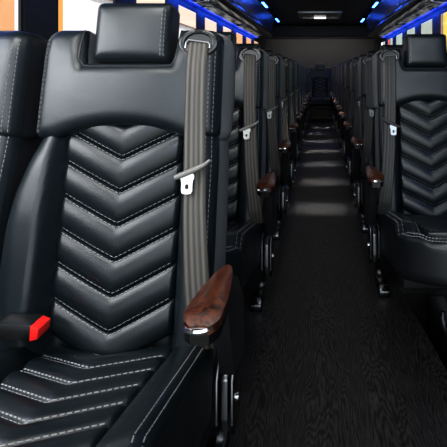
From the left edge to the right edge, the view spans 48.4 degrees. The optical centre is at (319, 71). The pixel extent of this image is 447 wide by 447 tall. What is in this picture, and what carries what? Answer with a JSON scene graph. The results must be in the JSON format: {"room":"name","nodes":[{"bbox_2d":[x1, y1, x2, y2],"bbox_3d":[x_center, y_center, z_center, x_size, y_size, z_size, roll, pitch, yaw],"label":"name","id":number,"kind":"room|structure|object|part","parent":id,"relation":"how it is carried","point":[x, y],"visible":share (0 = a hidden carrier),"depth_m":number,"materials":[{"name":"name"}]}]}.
{"room":"vehicle interior","nodes":[
{"label":"vehicle interior","id":0,"kind":"room"},
{"bbox_2d":[24,0,265,49],"bbox_3d":[-1.157,0.140,4.825,0.014,2.140,10.850,0,0,0],"label":"wall","id":1,"kind":"structure","parent":0,"point":[40,16],"depth_m":2.04,"materials":[{"name":"black plastic"}]},
{"bbox_2d":[18,0,23,30],"bbox_3d":[-1.157,-0.210,1.525,0.010,0.720,0.690,0,0,0],"label":"window","id":2,"kind":"structure","parent":1,"relation":"in","point":[20,2],"depth_m":1.85,"materials":[{"name":"black"}]},
{"bbox_2d":[57,0,115,31],"bbox_3d":[-1.157,-0.210,2.410,0.010,0.720,0.620,0,0,0],"label":"window","id":3,"kind":"structure","parent":1,"relation":"in","point":[114,1],"depth_m":2.11,"materials":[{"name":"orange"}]},
{"bbox_2d":[178,2,196,28],"bbox_3d":[-1.157,-0.210,4.210,0.010,0.720,0.620,0,0,0],"label":"window","id":4,"kind":"structure","parent":1,"relation":"in","point":[179,3],"depth_m":4.21,"materials":[{"name":"black"}]},
{"bbox_2d":[205,15,217,31],"bbox_3d":[-1.157,-0.210,5.110,0.010,0.720,0.620,0,0,0],"label":"window","id":5,"kind":"structure","parent":1,"relation":"in","point":[207,17],"depth_m":5.18,"materials":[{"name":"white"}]},
{"bbox_2d":[266,39,373,116],"bbox_3d":[0.000,0.010,10.275,2.300,1.880,0.050,0,0,0],"label":"wall","id":6,"kind":"structure","parent":0,"point":[309,53],"depth_m":10.25,"materials":[{"name":"grey paint"}]},
{"bbox_2d":[266,25,373,38],"bbox_3d":[0.000,-0.818,9.900,2.300,0.225,0.700,0,0,0],"label":"trim","id":7,"kind":"structure","parent":6,"relation":"attached to","point":[279,31],"depth_m":9.55,"materials":[{"name":"black plastic"}]},
{"bbox_2d":[265,0,374,24],"bbox_3d":[0.000,-0.955,4.850,2.400,0.050,10.900,0,0,0],"label":"ceiling","id":8,"kind":"structure","parent":0,"point":[286,11],"depth_m":7.16,"materials":[{"name":"black"}]},
{"bbox_2d":[184,0,274,37],"bbox_3d":[-0.967,-0.750,4.560,0.363,0.353,7.920,0,0,0],"label":"luggage rack","id":9,"kind":"object","parent":8,"relation":"attached to","point":[251,17],"visible":1,"depth_m":5.64,"materials":[{"name":"black plastic"}]},
{"bbox_3d":[-0.990,-0.590,4.875,0.147,0.024,1.750,0,0,0],"label":"service panel","id":10,"kind":"part","parent":9,"relation":"part of","materials":[{"name":"metal"}]},
{"bbox_3d":[-0.843,-0.817,5.208,0.115,0.218,1.305,0,0,0],"label":"bin door","id":11,"kind":"part","parent":9,"relation":"part of","materials":[{"name":"black plastic"}]},
{"bbox_3d":[-0.990,-0.590,6.850,0.147,0.024,1.700,0,0,0],"label":"service panel","id":12,"kind":"part","parent":9,"relation":"part of","materials":[{"name":"metal"}]},
{"bbox_3d":[-0.843,-0.817,6.525,0.115,0.218,1.305,0,0,0],"label":"bin door","id":13,"kind":"part","parent":9,"relation":"part of","materials":[{"name":"black"}]},
{"bbox_3d":[-0.843,-0.817,7.842,0.115,0.218,1.305,0,0,0],"label":"bin door","id":14,"kind":"part","parent":9,"relation":"part of","materials":[{"name":"black"}]},
{"bbox_2d":[259,0,269,7],"bbox_3d":[-0.740,-0.912,6.450,0.070,0.036,0.600,0,0,0],"label":"recessed light","id":15,"kind":"object","parent":8,"relation":"in","point":[264,3],"visible":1,"depth_m":6.36,"materials":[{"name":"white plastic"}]},
{"bbox_2d":[298,11,341,18],"bbox_3d":[0.000,-0.907,7.700,0.680,0.045,0.800,0,0,0],"label":"roof hatch","id":16,"kind":"object","parent":8,"relation":"attached to","point":[302,14],"visible":1,"depth_m":7.61,"materials":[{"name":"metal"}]},
{"bbox_3d":[0.000,-0.920,7.700,0.600,0.020,0.720,0,0,0],"label":"hatch lid","id":17,"kind":"part","parent":16,"relation":"part of","materials":[{"name":"black plastic"}]},
{"bbox_2d":[370,0,380,7],"bbox_3d":[0.740,-0.912,6.450,0.070,0.036,0.600,0,0,0],"label":"recessed light","id":18,"kind":"object","parent":8,"relation":"in","point":[375,3],"visible":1,"depth_m":6.36,"materials":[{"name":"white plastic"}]},
{"bbox_2d":[365,0,446,37],"bbox_3d":[0.967,-0.750,4.560,0.363,0.353,7.920,0,0,0],"label":"luggage rack","id":19,"kind":"object","parent":8,"relation":"attached to","point":[388,17],"visible":1,"depth_m":5.67,"materials":[{"name":"black plastic"}]},
{"bbox_3d":[0.843,-0.817,7.842,0.115,0.218,1.305,0,0,0],"label":"bin door","id":20,"kind":"part","parent":19,"relation":"part of","materials":[{"name":"black"}]},
{"bbox_3d":[0.843,-0.817,6.525,0.115,0.218,1.305,0,0,0],"label":"bin door","id":21,"kind":"part","parent":19,"relation":"part of","materials":[{"name":"black"}]},
{"bbox_3d":[0.990,-0.590,6.850,0.147,0.024,1.700,0,0,0],"label":"service panel","id":22,"kind":"part","parent":19,"relation":"part of","materials":[{"name":"metal"}]},
{"bbox_3d":[0.843,-0.817,5.208,0.115,0.218,1.305,0,0,0],"label":"bin door","id":23,"kind":"part","parent":19,"relation":"part of","materials":[{"name":"black plastic"}]},
{"bbox_3d":[0.990,-0.590,4.875,0.147,0.024,1.750,0,0,0],"label":"service panel","id":24,"kind":"part","parent":19,"relation":"part of","materials":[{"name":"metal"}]},
{"bbox_2d":[198,117,446,446],"bbox_3d":[0.000,0.965,4.825,2.300,0.030,10.850,0,0,0],"label":"floor","id":25,"kind":"structure","parent":0,"point":[327,361],"depth_m":1.67,"materials":[{"name":"black wood"}]},
{"bbox_2d":[0,31,47,265],"bbox_3d":[-0.888,0.393,0.830,0.468,1.113,0.843,0,0,0],"label":"seat","id":26,"kind":"object","parent":25,"relation":"on","point":[22,54],"visible":0.59,"depth_m":1.09,"materials":[{"name":"black leather"}]},
{"bbox_3d":[-0.896,0.386,1.081,0.452,0.568,0.274,0,0,0],"label":"backrest","id":27,"kind":"part","parent":26,"relation":"part of","materials":[{"name":"black leather"}]},
{"bbox_2d":[0,3,243,446],"bbox_3d":[-0.405,0.394,0.832,0.527,1.110,0.840,0,0,0],"label":"seat","id":28,"kind":"object","parent":25,"relation":"on","point":[119,296],"visible":1,"depth_m":1.02,"materials":[{"name":"black leather"}]},
{"bbox_2d":[0,346,212,446],"bbox_3d":[-0.433,0.601,0.713,0.417,0.245,0.607,0,0,0],"label":"seat cushion","id":29,"kind":"object","parent":28,"relation":"on","point":[51,396],"depth_m":0.80,"materials":[{"name":"black leather"}]},
{"bbox_3d":[-0.443,0.386,1.081,0.452,0.568,0.274,0,0,0],"label":"backrest","id":30,"kind":"part","parent":28,"relation":"part of","materials":[{"name":"black leather"}]},
{"bbox_3d":[-0.171,0.487,0.870,0.056,0.263,0.380,0,0,0],"label":"armrest","id":31,"kind":"part","parent":28,"relation":"part of","materials":[{"name":"brown wood"}]},
{"bbox_3d":[-0.232,0.835,1.121,0.045,0.170,0.148,0,0,-18],"label":"leg","id":32,"kind":"part","parent":28,"relation":"part of","materials":[{"name":"black plastic"}]},
{"bbox_2d":[217,32,276,311],"bbox_3d":[-0.405,0.394,1.642,0.527,1.110,0.840,0,0,0],"label":"seat","id":33,"kind":"object","parent":25,"relation":"on","point":[248,184],"visible":0.33,"depth_m":1.83,"materials":[{"name":"black leather"}]},
{"bbox_2d":[225,220,260,288],"bbox_3d":[-0.433,0.601,1.522,0.417,0.245,0.607,0,0,0],"label":"seat cushion","id":34,"kind":"object","parent":33,"relation":"on","point":[243,236],"depth_m":1.48,"materials":[{"name":"black leather"}]},
{"bbox_3d":[-0.443,0.386,1.891,0.452,0.568,0.274,0,0,0],"label":"backrest","id":35,"kind":"part","parent":33,"relation":"part of","materials":[{"name":"black leather"}]},
{"bbox_3d":[-0.232,0.835,1.931,0.045,0.170,0.148,0,0,-18],"label":"leg","id":36,"kind":"part","parent":33,"relation":"part of","materials":[{"name":"black plastic"}]},
{"bbox_3d":[-0.171,0.487,1.680,0.056,0.263,0.380,0,0,0],"label":"armrest","id":37,"kind":"part","parent":33,"relation":"part of","materials":[{"name":"black leather"}]},
{"bbox_2d":[236,44,290,239],"bbox_3d":[-0.405,0.394,2.452,0.527,1.110,0.840,0,0,0],"label":"seat","id":38,"kind":"object","parent":25,"relation":"on","point":[275,146],"visible":0.23,"depth_m":2.65,"materials":[{"name":"black leather"}]},
{"bbox_2d":[263,174,278,213],"bbox_3d":[-0.433,0.601,2.333,0.417,0.245,0.607,0,0,0],"label":"seat cushion","id":39,"kind":"object","parent":38,"relation":"on","point":[277,179],"depth_m":2.55,"materials":[{"name":"black leather"}]},
{"bbox_3d":[-0.443,0.386,2.700,0.452,0.568,0.274,0,0,0],"label":"backrest","id":40,"kind":"part","parent":38,"relation":"part of","materials":[{"name":"black leather"}]},
{"bbox_3d":[-0.232,0.835,2.741,0.045,0.170,0.148,0,0,-18],"label":"leg","id":41,"kind":"part","parent":38,"relation":"part of","materials":[{"name":"black plastic"}]},
{"bbox_3d":[-0.171,0.487,2.490,0.056,0.263,0.380,0,0,0],"label":"armrest","id":42,"kind":"part","parent":38,"relation":"part of","materials":[{"name":"black plastic"}]},
{"bbox_2d":[264,50,297,200],"bbox_3d":[-0.405,0.394,3.262,0.527,1.110,0.840,0,0,0],"label":"seat","id":43,"kind":"object","parent":25,"relation":"on","point":[286,103],"visible":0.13,"depth_m":3.46,"materials":[{"name":"black leather"}]},
{"bbox_3d":[-0.443,0.386,3.511,0.452,0.568,0.274,0,0,0],"label":"backrest","id":44,"kind":"part","parent":43,"relation":"part of","materials":[{"name":"black leather"}]},
{"bbox_3d":[-0.171,0.487,3.300,0.056,0.263,0.380,0,0,0],"label":"armrest","id":45,"kind":"part","parent":43,"relation":"part of","materials":[{"name":"black plastic"}]},
{"bbox_2d":[274,54,302,167],"bbox_3d":[-0.405,0.394,4.072,0.527,1.110,0.840,0,0,0],"label":"seat","id":46,"kind":"object","parent":25,"relation":"on","point":[294,116],"visible":0.14,"depth_m":4.27,"materials":[{"name":"black leather"}]},
{"bbox_3d":[-0.443,0.386,4.321,0.452,0.568,0.274,0,0,0],"label":"backrest","id":47,"kind":"part","parent":46,"relation":"part of","materials":[{"name":"black leather"}]},
{"bbox_3d":[-0.171,0.487,4.110,0.056,0.263,0.380,0,0,0],"label":"armrest","id":48,"kind":"part","parent":46,"relation":"part of","materials":[{"name":"black plastic"}]},
{"bbox_2d":[282,57,305,160],"bbox_3d":[-0.405,0.394,4.882,0.527,1.110,0.840,0,0,0],"label":"seat","id":49,"kind":"object","parent":25,"relation":"on","point":[302,109],"visible":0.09,"depth_m":5.11,"materials":[{"name":"black leather"}]},
{"bbox_3d":[-0.443,0.386,5.130,0.452,0.568,0.274,0,0,0],"label":"backrest","id":50,"kind":"part","parent":49,"relation":"part of","materials":[{"name":"black leather"}]},
{"bbox_3d":[-0.171,0.487,4.920,0.056,0.263,0.380,0,0,0],"label":"armrest","id":51,"kind":"part","parent":49,"relation":"part of","materials":[{"name":"black plastic"}]},
{"bbox_2d":[288,59,307,148],"bbox_3d":[-0.405,0.394,5.692,0.527,1.110,0.840,0,0,0],"label":"seat","id":52,"kind":"object","parent":25,"relation":"on","point":[305,103],"visible":0.09,"depth_m":5.89,"materials":[{"name":"black leather"}]},
{"bbox_3d":[-0.443,0.386,5.941,0.452,0.568,0.274,0,0,0],"label":"backrest","id":53,"kind":"part","parent":52,"relation":"part of","materials":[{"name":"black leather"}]},
{"bbox_3d":[-0.171,0.487,5.730,0.056,0.263,0.380,0,0,0],"label":"armrest","id":54,"kind":"part","parent":52,"relation":"part of","materials":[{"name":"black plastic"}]},
{"bbox_2d":[292,60,308,139],"bbox_3d":[-0.405,0.394,6.502,0.527,1.110,0.840,0,0,0],"label":"seat","id":55,"kind":"object","parent":25,"relation":"on","point":[303,86],"visible":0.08,"depth_m":6.71,"materials":[{"name":"black leather"}]},
{"bbox_3d":[-0.443,0.386,6.750,0.452,0.568,0.274,0,0,0],"label":"backrest","id":56,"kind":"part","parent":55,"relation":"part of","materials":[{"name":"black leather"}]},
{"bbox_2d":[296,62,310,131],"bbox_3d":[-0.405,0.394,7.312,0.527,1.110,0.840,0,0,0],"label":"seat","id":57,"kind":"object","parent":25,"relation":"on","point":[308,96],"visible":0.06,"depth_m":7.54,"materials":[{"name":"black leather"}]},
{"bbox_2d":[298,63,310,120],"bbox_3d":[-0.405,0.394,8.122,0.527,1.110,0.840,0,0,0],"label":"seat","id":58,"kind":"object","parent":25,"relation":"on","point":[307,93],"visible":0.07,"depth_m":8.33,"materials":[{"name":"black leather"}]},
{"bbox_2d":[308,64,330,119],"bbox_3d":[0.005,0.393,9.330,0.468,1.113,0.843,0,0,0],"label":"seat","id":59,"kind":"object","parent":25,"relation":"on","point":[320,78],"visible":0.92,"depth_m":9.53,"materials":[{"name":"black leather"}]},
{"bbox_3d":[-0.003,0.386,9.581,0.452,0.568,0.274,0,0,0],"label":"backrest","id":60,"kind":"part","parent":59,"relation":"part of","materials":[{"name":"black leather"}]},
{"bbox_3d":[0.003,0.682,9.400,0.380,0.095,0.560,0,0,0],"label":"seat frame","id":61,"kind":"part","parent":59,"relation":"part of","materials":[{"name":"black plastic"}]},
{"bbox_2d":[310,97,330,108],"bbox_3d":[0.006,0.601,9.213,0.417,0.245,0.607,0,0,0],"label":"seat cushion","id":62,"kind":"object","parent":59,"relation":"on","point":[315,102],"depth_m":8.99,"materials":[{"name":"black leather"}]},
{"bbox_2d":[329,63,342,120],"bbox_3d":[0.423,0.394,8.242,0.527,1.110,0.840,0,0,0],"label":"seat","id":63,"kind":"object","parent":25,"relation":"on","point":[330,93],"visible":0.06,"depth_m":8.46,"materials":[{"name":"black leather"}]},
{"bbox_2d":[330,62,344,130],"bbox_3d":[0.423,0.394,7.432,0.527,1.110,0.840,0,0,0],"label":"seat","id":64,"kind":"object","parent":25,"relation":"on","point":[331,95],"visible":0.07,"depth_m":7.67,"materials":[{"name":"black leather"}]},
{"bbox_2d":[332,61,347,137],"bbox_3d":[0.423,0.394,6.622,0.527,1.110,0.840,0,0,0],"label":"seat","id":65,"kind":"object","parent":25,"relation":"on","point":[337,86],"visible":0.1,"depth_m":6.83,"materials":[{"name":"black leather"}]},
{"bbox_3d":[0.461,0.386,6.871,0.452,0.568,0.274,0,0,0],"label":"backrest","id":66,"kind":"part","parent":65,"relation":"part of","materials":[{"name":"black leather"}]},
{"bbox_2d":[333,59,352,146],"bbox_3d":[0.423,0.394,5.812,0.527,1.110,0.840,0,0,0],"label":"seat","id":67,"kind":"object","parent":25,"relation":"on","point":[350,60],"visible":0.12,"depth_m":6.02,"materials":[{"name":"black leather"}]},
{"bbox_3d":[0.189,0.487,5.850,0.056,0.263,0.380,0,0,0],"label":"armrest","id":68,"kind":"part","parent":67,"relation":"part of","materials":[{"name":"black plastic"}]},
{"bbox_3d":[0.461,0.386,6.061,0.452,0.568,0.274,0,0,0],"label":"backrest","id":69,"kind":"part","parent":67,"relation":"part of","materials":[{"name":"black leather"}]},
{"bbox_2d":[336,57,358,158],"bbox_3d":[0.423,0.394,5.002,0.527,1.110,0.840,0,0,0],"label":"seat","id":70,"kind":"object","parent":25,"relation":"on","point":[338,108],"visible":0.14,"depth_m":5.20,"materials":[{"name":"black leather"}]},
{"bbox_3d":[0.189,0.487,5.040,0.056,0.263,0.380,0,0,0],"label":"armrest","id":71,"kind":"part","parent":70,"relation":"part of","materials":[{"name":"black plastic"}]},
{"bbox_3d":[0.461,0.386,5.251,0.452,0.568,0.274,0,0,0],"label":"backrest","id":72,"kind":"part","parent":70,"relation":"part of","materials":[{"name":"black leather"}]},
{"bbox_2d":[339,55,366,174],"bbox_3d":[0.423,0.394,4.192,0.527,1.110,0.840,0,0,0],"label":"seat","id":73,"kind":"object","parent":25,"relation":"on","point":[346,116],"visible":0.16,"depth_m":4.39,"materials":[{"name":"black leather"}]},
{"bbox_3d":[0.189,0.487,4.230,0.056,0.263,0.380,0,0,0],"label":"armrest","id":74,"kind":"part","parent":73,"relation":"part of","materials":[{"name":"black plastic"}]},
{"bbox_3d":[0.461,0.386,4.441,0.452,0.568,0.274,0,0,0],"label":"backrest","id":75,"kind":"part","parent":73,"relation":"part of","materials":[{"name":"black leather"}]},
{"bbox_2d":[343,51,376,196],"bbox_3d":[0.423,0.394,3.382,0.527,1.110,0.840,0,0,0],"label":"seat","id":76,"kind":"object","parent":25,"relation":"on","point":[354,125],"visible":0.12,"depth_m":3.58,"materials":[{"name":"black leather"}]},
{"bbox_3d":[0.189,0.487,3.420,0.056,0.263,0.380,0,0,0],"label":"armrest","id":77,"kind":"part","parent":76,"relation":"part of","materials":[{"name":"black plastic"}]},
{"bbox_3d":[0.250,0.835,3.671,0.045,0.170,0.148,0,0,18],"label":"leg","id":78,"kind":"part","parent":76,"relation":"part of","materials":[{"name":"black metal"}]},
{"bbox_3d":[0.461,0.386,3.631,0.452,0.568,0.274,0,0,0],"label":"backrest","id":79,"kind":"part","parent":76,"relation":"part of","materials":[{"name":"black leather"}]},
{"bbox_2d":[351,45,402,232],"bbox_3d":[0.423,0.394,2.572,0.527,1.110,0.840,0,0,0],"label":"seat","id":80,"kind":"object","parent":25,"relation":"on","point":[365,145],"visible":0.15,"depth_m":2.77,"materials":[{"name":"black leather"}]},
{"bbox_3d":[0.189,0.487,2.610,0.056,0.263,0.380,0,0,0],"label":"armrest","id":81,"kind":"part","parent":80,"relation":"part of","materials":[{"name":"black plastic"}]},
{"bbox_3d":[0.250,0.835,2.861,0.045,0.170,0.148,0,0,18],"label":"leg","id":82,"kind":"part","parent":80,"relation":"part of","materials":[{"name":"black plastic"}]},
{"bbox_3d":[0.461,0.386,2.821,0.452,0.568,0.274,0,0,0],"label":"backrest","id":83,"kind":"part","parent":80,"relation":"part of","materials":[{"name":"black leather"}]},
{"bbox_2d":[362,170,377,205],"bbox_3d":[0.452,0.601,2.453,0.417,0.245,0.607,0,0,0],"label":"seat cushion","id":84,"kind":"object","parent":80,"relation":"on","point":[364,171],"depth_m":2.63,"materials":[{"name":"black leather"}]},
{"bbox_2d":[365,34,446,297],"bbox_3d":[0.423,0.394,1.762,0.527,1.110,0.840,0,0,0],"label":"seat","id":85,"kind":"object","parent":25,"relation":"on","point":[409,177],"visible":1,"depth_m":1.95,"materials":[{"name":"black leather"}]},
{"bbox_3d":[0.189,0.487,1.800,0.056,0.263,0.380,0,0,0],"label":"armrest","id":86,"kind":"part","parent":85,"relation":"part of","materials":[{"name":"black leather"}]},
{"bbox_3d":[0.250,0.835,2.051,0.045,0.170,0.148,0,0,18],"label":"leg","id":87,"kind":"part","parent":85,"relation":"part of","materials":[{"name":"black plastic"}]},
{"bbox_3d":[0.461,0.386,2.011,0.452,0.568,0.274,0,0,0],"label":"backrest","id":88,"kind":"part","parent":85,"relation":"part of","materials":[{"name":"black leather"}]},
{"bbox_2d":[380,211,446,287],"bbox_3d":[0.452,0.601,1.643,0.417,0.245,0.607,0,0,0],"label":"seat cushion","id":89,"kind":"object","parent":85,"relation":"on","point":[414,243],"depth_m":1.47,"materials":[{"name":"black leather"}]},
{"bbox_3d":[0.455,0.682,1.830,0.380,0.095,0.560,0,0,0],"label":"seat frame","id":90,"kind":"part","parent":85,"relation":"part of","materials":[{"name":"black plastic"}]},
{"bbox_2d":[374,5,446,50],"bbox_3d":[1.157,0.140,4.825,0.014,2.140,10.850,0,0,0],"label":"wall","id":91,"kind":"structure","parent":0,"point":[435,15],"depth_m":5.67,"materials":[{"name":"black"}]},
{"bbox_2d":[402,293,446,332],"bbox_3d":[0.738,1.080,0.775,0.825,0.200,2.750,0,0,0],"label":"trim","id":92,"kind":"structure","parent":91,"relation":"attached to","point":[416,301],"depth_m":2.13,"materials":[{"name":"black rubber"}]},
{"bbox_2d":[420,17,431,33],"bbox_3d":[1.157,-0.210,5.230,0.010,0.720,0.620,0,0,0],"label":"window","id":93,"kind":"structure","parent":91,"relation":"in","point":[430,18],"depth_m":5.35,"materials":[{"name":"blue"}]},
{"bbox_2d":[439,9,446,33],"bbox_3d":[1.157,-0.210,4.330,0.010,0.720,0.620,0,0,0],"label":"window","id":94,"kind":"structure","parent":91,"relation":"in","point":[444,11],"depth_m":4.62,"materials":[{"name":"black"}]},
{"bbox_3d":[0.725,1.190,0.800,0.850,0.040,2.800,0,0,0],"label":"floor","id":95,"kind":"structure","parent":0,"visible":0},
{"bbox_2d":[426,297,446,369],"bbox_3d":[0.480,1.038,1.500,0.080,0.265,1.000,0,0,0],"label":"seat","id":96,"kind":"object","parent":95,"relation":"on","point":[436,307],"visible":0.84,"depth_m":1.85,"materials":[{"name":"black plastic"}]},
{"label":"outside","id":97,"kind":"structure","parent":0,"visible":0},
{"bbox_3d":[0.000,2.175,20.000,120.000,0.050,120.000,0,0,0],"label":"ground","id":98,"kind":"structure","parent":97,"visible":0},
{"bbox_2d":[0,0,257,43],"bbox_3d":[-5.325,-1.200,20.500,0.550,6.700,49.000,0,0,0],"label":"building","id":99,"kind":"structure","parent":98,"relation":"on","point":[73,15],"depth_m":10.49,"materials":[{"name":"white paint"}]},
{"bbox_2d":[383,19,431,44],"bbox_3d":[6.700,-1.200,23.000,0.600,6.700,54.000,0,0,0],"label":"building","id":100,"kind":"structure","parent":98,"relation":"on","point":[426,27],"depth_m":30.81,"materials":[{"name":"green paint"}]},
{"bbox_2d":[441,14,442,33],"bbox_3d":[4.000,-0.450,16.185,0.060,5.200,0.930,0,0,0],"label":"feather flag","id":101,"kind":"object","parent":98,"relation":"on","point":[441,14],"visible":0.02,"depth_m":15.73,"materials":[{"name":"fabric"}]},
{"bbox_2d":[443,12,446,39],"bbox_3d":[4.000,-0.450,15.285,0.060,5.200,0.830,0,0,0],"label":"feather flag","id":102,"kind":"object","parent":98,"relation":"on","point":[445,13],"visible":0.22,"depth_m":15.34,"materials":[{"name":"fabric"}]}
]}

